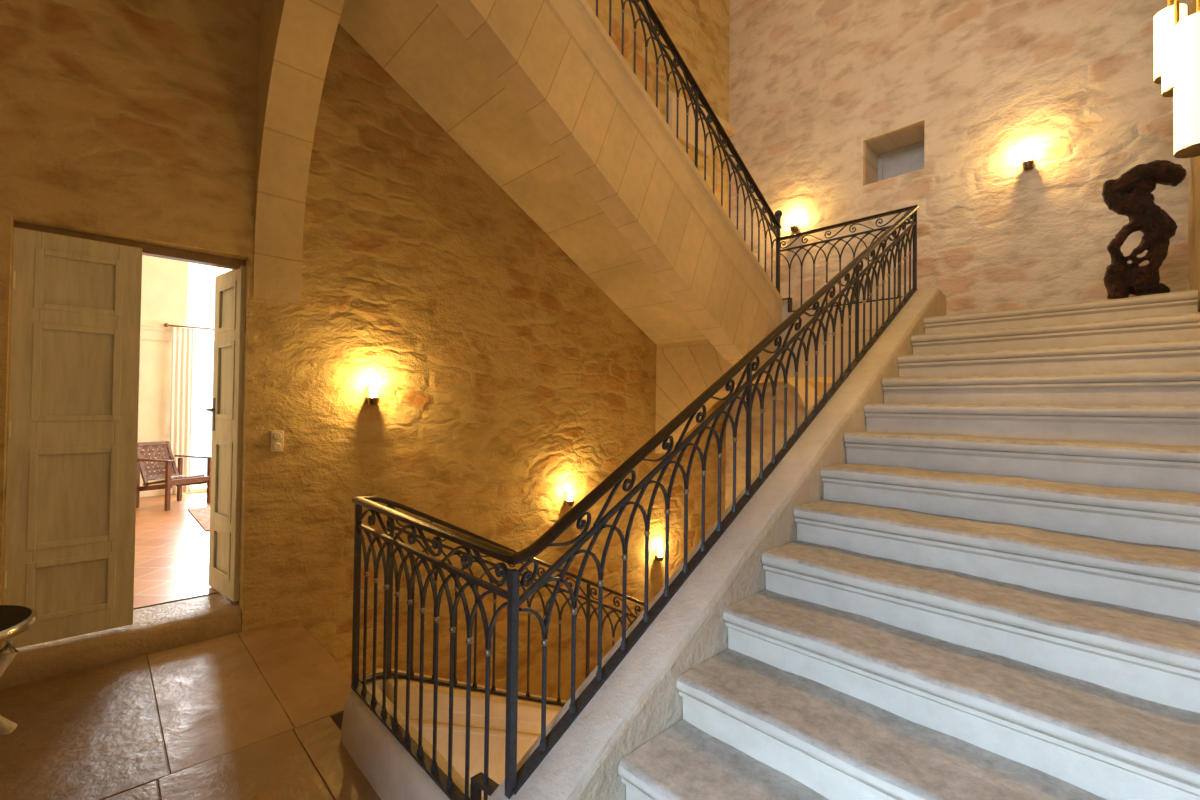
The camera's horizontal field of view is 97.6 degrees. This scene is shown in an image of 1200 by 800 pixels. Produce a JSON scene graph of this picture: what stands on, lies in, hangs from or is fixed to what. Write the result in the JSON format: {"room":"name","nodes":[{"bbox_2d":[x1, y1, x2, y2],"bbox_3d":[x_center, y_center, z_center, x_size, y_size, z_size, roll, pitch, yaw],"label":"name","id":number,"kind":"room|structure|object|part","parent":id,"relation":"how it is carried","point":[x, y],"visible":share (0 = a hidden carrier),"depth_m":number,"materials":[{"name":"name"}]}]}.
{"room":"historic interior","nodes":[
{"label":"historic interior","id":0,"kind":"room"},
{"bbox_2d":[133,492,219,608],"bbox_3d":[-4.891,1.463,5.800,7.000,0.198,6.050,2,-1,-44],"label":"floor","id":1,"kind":"structure","parent":0,"point":[172,548],"depth_m":4.70,"materials":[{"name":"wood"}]},
{"bbox_2d":[136,441,210,510],"bbox_3d":[-5.597,0.962,6.855,0.765,0.812,0.600,0,-1,16],"label":"armchair","id":2,"kind":"object","parent":1,"relation":"on","point":[168,463],"visible":0.91,"depth_m":6.85,"materials":[{"name":"brown wood"}]},
{"bbox_3d":[-5.871,1.070,6.662,0.044,0.585,0.044,0,-1,16],"label":"leg","id":3,"kind":"part","parent":2,"relation":"part of","materials":[{"name":"brown wood"}]},
{"bbox_3d":[-5.601,1.100,6.624,0.540,0.130,0.024,0,-1,16],"label":"rail","id":4,"kind":"part","parent":2,"relation":"part of","materials":[{"name":"brown wood"}]},
{"bbox_3d":[-5.612,0.753,6.592,0.650,0.022,0.080,0,-1,16],"label":"armrest","id":5,"kind":"part","parent":2,"relation":"part of","materials":[{"name":"brown wood"}]},
{"bbox_3d":[-5.835,0.832,6.926,0.267,0.556,0.430,0,-1,16],"label":"backrest","id":6,"kind":"part","parent":2,"relation":"part of","materials":[{"name":"brown wood"}]},
{"bbox_3d":[-5.352,1.067,6.510,0.044,0.600,0.044,0,-1,16],"label":"leg","id":7,"kind":"part","parent":2,"relation":"part of","materials":[{"name":"brown wood"}]},
{"bbox_2d":[156,475,184,479],"bbox_3d":[-5.579,1.003,6.828,0.179,0.041,0.240,0,-1,16],"label":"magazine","id":8,"kind":"object","parent":2,"relation":"on","point":[179,475],"visible":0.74,"depth_m":6.79,"materials":[{"name":"paper"}]},
{"bbox_3d":[-5.538,1.042,6.836,0.500,0.115,0.410,0,-1,16],"label":"seat","id":9,"kind":"part","parent":2,"relation":"part of","materials":[{"name":"leather"}]},
{"bbox_3d":[-5.725,1.079,7.161,0.044,0.585,0.044,0,-1,16],"label":"leg","id":10,"kind":"part","parent":2,"relation":"part of","materials":[{"name":"brown wood"}]},
{"bbox_3d":[-5.279,1.036,6.760,0.429,0.070,0.269,2,-1,-44],"label":"rail","id":11,"kind":"part","parent":2,"relation":"part of","materials":[{"name":"brown wood"}]},
{"bbox_3d":[-5.477,1.108,7.046,0.540,0.130,0.024,0,-1,16],"label":"rail","id":12,"kind":"part","parent":2,"relation":"part of","materials":[{"name":"brown wood"}]},
{"bbox_3d":[-5.466,0.762,7.091,0.650,0.022,0.080,0,-1,16],"label":"armrest","id":13,"kind":"part","parent":2,"relation":"part of","materials":[{"name":"brown wood"}]},
{"bbox_3d":[-5.206,1.076,7.009,0.044,0.600,0.044,0,-1,16],"label":"leg","id":14,"kind":"part","parent":2,"relation":"part of","materials":[{"name":"brown wood"}]},
{"bbox_2d":[188,507,209,530],"bbox_3d":[-3.991,1.380,6.627,1.760,0.012,1.500,2,-1,-44],"label":"rug","id":15,"kind":"object","parent":1,"relation":"on","point":[202,515],"visible":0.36,"depth_m":6.18,"materials":[{"name":"beige fabric"}]},
{"bbox_2d":[138,255,231,496],"bbox_3d":[-6.591,-0.753,7.639,7.000,4.240,0.550,2,-1,-44],"label":"wall","id":16,"kind":"structure","parent":0,"point":[164,290],"depth_m":7.52,"materials":[{"name":"paint"}]},
{"bbox_2d":[140,322,180,340],"bbox_3d":[-7.512,-0.999,6.337,3.860,0.230,0.060,2,-1,-44],"label":"trim","id":17,"kind":"structure","parent":16,"relation":"attached to","point":[148,331],"depth_m":7.47,"materials":[{"name":"paint"}]},
{"bbox_2d":[164,323,213,329],"bbox_3d":[-5.475,-1.051,8.188,2.040,0.060,0.060,2,-1,-44],"label":"curtain rod","id":18,"kind":"object","parent":16,"relation":"attached to","point":[165,324],"visible":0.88,"depth_m":7.66,"materials":[{"name":"gold metal"}]},
{"bbox_2d":[170,327,193,493],"bbox_3d":[-6.068,0.148,7.615,0.244,2.390,0.044,2,-1,-44],"label":"curtain","id":19,"kind":"object","parent":18,"relation":"hanging from","point":[182,338],"visible":0.9,"depth_m":7.62,"materials":[{"name":"fabric"}]},
{"bbox_3d":[-5.460,-1.051,8.202,2.000,0.023,0.024,2,-1,-44],"label":"rod","id":20,"kind":"part","parent":18,"relation":"part of","materials":[{"name":"gold metal"}]},
{"bbox_2d":[187,269,220,484],"bbox_3d":[-5.856,-0.340,8.582,1.520,3.340,0.060,2,-1,-44],"label":"window","id":21,"kind":"structure","parent":16,"relation":"in","point":[190,271],"depth_m":8.18,"materials":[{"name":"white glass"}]},
{"bbox_2d":[0,619,380,799],"bbox_3d":[-1.617,1.687,0.511,3.633,0.400,5.280,2,-1,-44],"label":"floor","id":22,"kind":"structure","parent":0,"point":[257,713],"depth_m":2.42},
{"bbox_2d":[0,605,37,735],"bbox_3d":[-2.785,1.236,2.177,0.614,0.554,0.614,2,-1,-44],"label":"side table","id":23,"kind":"object","parent":22,"relation":"on","point":[14,620],"visible":0.99,"depth_m":2.35,"materials":[{"name":"metal"}]},
{"bbox_3d":[-2.690,1.252,2.357,0.065,0.530,0.127,0,-1,17],"label":"leg","id":24,"kind":"part","parent":23,"relation":"part of","materials":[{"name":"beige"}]},
{"bbox_2d":[341,671,482,799],"bbox_3d":[-0.757,1.568,2.069,0.215,0.505,1.272,2,-1,-44],"label":"stone kerb","id":25,"kind":"object","parent":22,"relation":"on","point":[389,768],"visible":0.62,"depth_m":2.04,"materials":[{"name":"beige stone"}]},
{"bbox_2d":[351,497,513,799],"bbox_3d":[-0.692,0.885,1.970,0.048,0.876,1.272,2,-1,-44],"label":"iron railing","id":26,"kind":"object","parent":25,"relation":"on","point":[480,781],"visible":1,"depth_m":1.92,"materials":[{"name":"black metal"}]},
{"bbox_3d":[-1.118,0.895,2.416,0.025,0.857,0.025,2,-1,-44],"label":"newel post","id":27,"kind":"part","parent":26,"relation":"part of","materials":[{"name":"metal"}]},
{"bbox_3d":[-0.687,0.459,1.976,0.048,0.023,1.272,2,-1,-44],"label":"handrail","id":28,"kind":"part","parent":26,"relation":"part of","materials":[{"name":"metal"}]},
{"bbox_2d":[0,0,729,700],"bbox_3d":[-1.461,-1.252,4.610,9.410,11.600,0.420,2,-1,-44],"label":"wall","id":29,"kind":"structure","parent":0,"point":[509,383],"depth_m":4.02,"materials":[{"name":"beige stone"}]},
{"bbox_2d":[1,227,141,648],"bbox_3d":[-2.987,0.208,2.997,0.527,2.265,0.063,2,-1,-44],"label":"door","id":30,"kind":"structure","parent":29,"relation":"in","point":[69,558],"depth_m":2.98,"materials":[{"name":"paint"}]},
{"bbox_2d":[0,593,240,688],"bbox_3d":[-2.890,1.528,3.248,1.055,0.345,0.425,2,-1,-44],"label":"threshold","id":31,"kind":"object","parent":29,"relation":"attached to","point":[156,628],"visible":0.53,"depth_m":3.12,"materials":[{"name":"stone"}]},
{"bbox_2d":[14,221,245,602],"bbox_3d":[-2.907,0.190,3.303,1.101,2.342,0.276,2,-1,-44],"label":"trim","id":32,"kind":"structure","parent":29,"relation":"attached to","point":[147,249],"depth_m":3.28,"materials":[{"name":"brown wood"}]},
{"bbox_2d":[206,266,245,601],"bbox_3d":[-2.624,0.223,3.730,0.528,2.265,0.151,0,-1,32],"label":"door","id":33,"kind":"structure","parent":29,"relation":"in","point":[230,286],"depth_m":3.68,"materials":[{"name":"paint"}]},
{"bbox_3d":[-2.774,0.105,3.833,0.154,0.300,0.164,2,-1,-44],"label":"handle","id":34,"kind":"part","parent":33,"relation":"part of","materials":[{"name":"metal"}]},
{"bbox_2d":[270,430,283,451],"bbox_3d":[-2.207,0.282,3.592,0.078,0.145,0.017,2,-1,-44],"label":"light switch","id":35,"kind":"object","parent":29,"relation":"attached to","point":[277,437],"visible":1,"depth_m":3.59,"materials":[{"name":"plastic"}]},
{"bbox_2d":[253,0,344,303],"bbox_3d":[-1.185,-1.728,2.558,0.285,2.100,2.929,2,-1,-44],"label":"stone arch","id":36,"kind":"object","parent":29,"relation":"attached to","point":[296,37],"visible":1,"depth_m":3.45,"materials":[{"name":"beige stone"}]},
{"bbox_2d":[366,384,379,404],"bbox_3d":[-1.725,-0.042,3.995,0.091,0.155,0.101,2,-1,-44],"label":"wall lamp","id":37,"kind":"object","parent":29,"relation":"attached to","point":[372,399],"visible":1,"depth_m":3.97,"materials":[{"name":"white glass"}]},
{"bbox_3d":[-1.722,-0.065,3.992,0.053,0.108,0.054,2,-1,-44],"label":"lamp shade","id":38,"kind":"part","parent":37,"relation":"part of","materials":[{"name":"white glass"}]},
{"bbox_2d":[564,491,573,505],"bbox_3d":[-0.308,1.001,5.347,0.091,0.155,0.101,2,-1,-44],"label":"wall lamp","id":39,"kind":"object","parent":29,"relation":"attached to","point":[569,502],"visible":1,"depth_m":5.32,"materials":[{"name":"white glass"}]},
{"bbox_3d":[-0.305,0.978,5.344,0.053,0.108,0.054,2,-1,-44],"label":"lamp shade","id":40,"kind":"part","parent":39,"relation":"part of","materials":[{"name":"white glass"}]},
{"bbox_2d":[655,548,663,560],"bbox_3d":[0.722,1.858,6.329,0.091,0.155,0.101,2,-1,-44],"label":"wall lamp","id":41,"kind":"object","parent":29,"relation":"attached to","point":[659,557],"visible":1,"depth_m":6.30,"materials":[{"name":"white glass"}]},
{"bbox_3d":[0.725,1.835,6.327,0.053,0.108,0.054,2,-1,-44],"label":"lamp shade","id":42,"kind":"part","parent":41,"relation":"part of","materials":[{"name":"white glass"}]},
{"bbox_2d":[668,90,734,156],"bbox_3d":[1.375,-3.563,6.959,1.347,0.560,0.107,2,-1,-44],"label":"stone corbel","id":43,"kind":"object","parent":29,"relation":"attached to","point":[729,129],"visible":0.57,"depth_m":6.75,"materials":[{"name":"beige stone"}]},
{"bbox_2d":[655,344,780,453],"bbox_3d":[1.298,0.016,5.861,0.225,1.270,1.574,2,-1,-44],"label":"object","id":44,"kind":"structure","parent":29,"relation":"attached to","point":[683,373],"depth_m":6.06,"materials":[{"name":"beige stone"}]},
{"bbox_2d":[725,0,1190,510],"bbox_3d":[4.508,-1.167,5.246,0.900,11.600,7.750,2,-1,-44],"label":"wall","id":45,"kind":"structure","parent":0,"point":[819,90],"depth_m":5.48,"materials":[{"name":"beige stone"}]},
{"bbox_2d":[790,219,797,231],"bbox_3d":[2.467,-2.225,6.686,0.101,0.155,0.091,2,-1,-44],"label":"wall lamp","id":46,"kind":"object","parent":45,"relation":"attached to","point":[793,228],"visible":1,"depth_m":6.66,"materials":[{"name":"white glass"}]},
{"bbox_2d":[878,140,923,180],"bbox_3d":[3.658,-2.759,6.263,0.045,0.530,0.630,2,-1,-44],"label":"shutter","id":47,"kind":"object","parent":45,"relation":"attached to","point":[909,158],"visible":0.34,"depth_m":6.30,"materials":[{"name":"grey wood"}]},
{"bbox_2d":[1022,151,1033,169],"bbox_3d":[4.076,-2.284,5.004,0.101,0.155,0.091,2,-1,-44],"label":"wall lamp","id":48,"kind":"object","parent":45,"relation":"attached to","point":[1028,163],"visible":1,"depth_m":4.98,"materials":[{"name":"white glass"}]},
{"bbox_3d":[4.073,-2.308,5.002,0.053,0.108,0.054,2,-1,-44],"label":"lamp shade","id":49,"kind":"part","parent":48,"relation":"part of","materials":[{"name":"white glass"}]},
{"bbox_2d":[1188,0,1199,311],"bbox_3d":[3.600,-2.465,2.793,1.994,9.100,0.590,2,-1,-44],"label":"wall","id":50,"kind":"structure","parent":0,"point":[1194,199],"depth_m":3.29,"materials":[{"name":"stone"}]},
{"bbox_3d":[0.727,4.148,4.372,5.570,0.850,2.930,2,-1,-44],"label":"floor","id":51,"kind":"structure","parent":0,"visible":0},
{"bbox_2d":[376,668,566,797],"bbox_3d":[-0.050,2.866,4.470,4.190,2.996,1.711,2,-1,-44],"label":"stone staircase","id":52,"kind":"structure","parent":51,"relation":"on","point":[529,711],"depth_m":2.74,"materials":[{"name":"beige stone"}]},
{"bbox_3d":[0.355,2.448,3.840,3.887,2.168,0.240,2,-1,-44],"label":"moulding","id":53,"kind":"part","parent":52,"relation":"part of","materials":[{"name":"beige stone"}]},
{"bbox_2d":[359,496,648,705],"bbox_3d":[0.216,1.830,3.695,3.722,2.694,0.054,2,-1,-44],"label":"iron railing","id":54,"kind":"object","parent":52,"relation":"on","point":[390,503],"visible":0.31,"depth_m":2.90,"materials":[{"name":"black metal"}]},
{"bbox_3d":[-1.012,0.913,2.524,0.025,0.827,0.025,2,-1,-44],"label":"newel post","id":55,"kind":"part","parent":54,"relation":"part of","materials":[{"name":"metal"}]},
{"bbox_3d":[0.222,1.423,3.700,3.722,1.880,0.051,2,-1,-44],"label":"handrail","id":56,"kind":"part","parent":54,"relation":"part of","materials":[{"name":"metal"}]},
{"bbox_2d":[778,378,830,410],"bbox_3d":[2.231,1.595,5.589,1.804,4.308,0.198,2,-1,-44],"label":"stone arch","id":57,"kind":"object","parent":51,"relation":"on","point":[801,384],"visible":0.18,"depth_m":5.54,"materials":[{"name":"beige stone"}]},
{"bbox_2d":[657,298,898,382],"bbox_3d":[3.569,-0.552,4.198,1.874,0.725,7.116,2,-1,-44],"label":"stone landing","id":58,"kind":"object","parent":57,"relation":"on","point":[785,314],"visible":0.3,"depth_m":4.60,"materials":[{"name":"beige stone"}]},
{"bbox_2d":[339,0,783,378],"bbox_3d":[-0.106,-1.652,4.390,3.950,2.847,1.767,2,-1,-44],"label":"stone staircase","id":59,"kind":"structure","parent":58,"relation":"on","point":[538,94],"depth_m":3.86,"materials":[{"name":"beige stone"}]},
{"bbox_3d":[0.322,-1.876,3.746,3.670,2.407,0.245,2,-1,-44],"label":"moulding","id":60,"kind":"part","parent":59,"relation":"part of","materials":[{"name":"beige stone"}]},
{"bbox_2d":[596,0,782,292],"bbox_3d":[0.411,-2.353,3.739,3.612,2.744,0.072,2,-1,-44],"label":"iron railing","id":61,"kind":"object","parent":59,"relation":"on","point":[658,26],"visible":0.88,"depth_m":4.11,"materials":[{"name":"black metal"}]},
{"bbox_3d":[0.411,-2.685,3.740,3.602,2.081,0.048,2,-1,-44],"label":"handrail","id":62,"kind":"part","parent":61,"relation":"part of","materials":[{"name":"metal"}]},
{"bbox_3d":[1.677,-1.328,4.948,0.031,0.760,0.031,2,-1,-44],"label":"newel post","id":63,"kind":"part","parent":61,"relation":"part of","materials":[{"name":"metal"}]},
{"bbox_2d":[775,205,917,312],"bbox_3d":[2.071,-1.166,4.531,0.050,0.717,1.185,2,-1,-44],"label":"iron railing","id":64,"kind":"object","parent":58,"relation":"on","point":[899,211],"visible":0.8,"depth_m":4.54,"materials":[{"name":"black metal"}]},
{"bbox_3d":[2.075,-1.513,4.536,0.048,0.023,1.185,2,-1,-44],"label":"handrail","id":65,"kind":"part","parent":64,"relation":"part of","materials":[{"name":"metal"}]},
{"bbox_2d":[1102,160,1186,298],"bbox_3d":[3.827,-1.126,3.707,0.191,1.089,0.412,2,-1,-44],"label":"sculpture","id":66,"kind":"object","parent":58,"relation":"on","point":[1129,195],"visible":0.77,"depth_m":3.67,"materials":[{"name":"brown wood"}]},
{"bbox_2d":[488,287,1199,799],"bbox_3d":[2.407,1.841,2.425,5.900,5.450,2.481,2,-1,-44],"label":"stone staircase","id":67,"kind":"structure","parent":51,"relation":"on","point":[973,573],"depth_m":1.77,"materials":[{"name":"stone"}]},
{"bbox_2d":[505,206,918,798],"bbox_3d":[1.110,-0.187,2.818,3.771,2.752,0.048,2,-1,-44],"label":"iron railing","id":68,"kind":"object","parent":67,"relation":"on","point":[514,779],"visible":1,"depth_m":2.06,"materials":[{"name":"black metal"}]},
{"bbox_3d":[-0.253,0.822,1.513,0.025,0.662,0.025,2,-1,-44],"label":"newel post","id":69,"kind":"part","parent":68,"relation":"part of","materials":[{"name":"metal"}]},
{"bbox_3d":[1.114,-0.529,2.823,3.771,2.068,0.048,2,-1,-44],"label":"handrail","id":70,"kind":"part","parent":68,"relation":"part of","materials":[{"name":"metal"}]},
{"bbox_3d":[2.467,-1.174,4.118,0.025,0.650,0.025,2,-1,-44],"label":"newel post","id":71,"kind":"part","parent":68,"relation":"part of","materials":[{"name":"metal"}]},
{"bbox_3d":[1.218,-7.155,2.115,10.210,0.200,7.750,2,-1,-44],"label":"ceiling","id":72,"kind":"structure","parent":0,"visible":0},
{"bbox_2d":[1154,0,1199,157],"bbox_3d":[2.014,-3.933,1.819,0.122,6.231,0.214,1,-1,2],"label":"pendant lamp","id":73,"kind":"object","parent":72,"relation":"hanging from","point":[1176,35],"visible":1,"depth_m":1.74,"materials":[{"name":"beige"}]},
{"bbox_3d":[1.992,-4.119,1.823,0.011,5.860,0.011,1,-1,-21],"label":"cord","id":74,"kind":"part","parent":73,"relation":"part of","materials":[{"name":"gold metal"}]},
{"bbox_3d":[2.012,-4.150,1.774,0.011,5.800,0.011,1,-1,-21],"label":"cord","id":75,"kind":"part","parent":73,"relation":"part of","materials":[{"name":"gold metal"}]}
]}

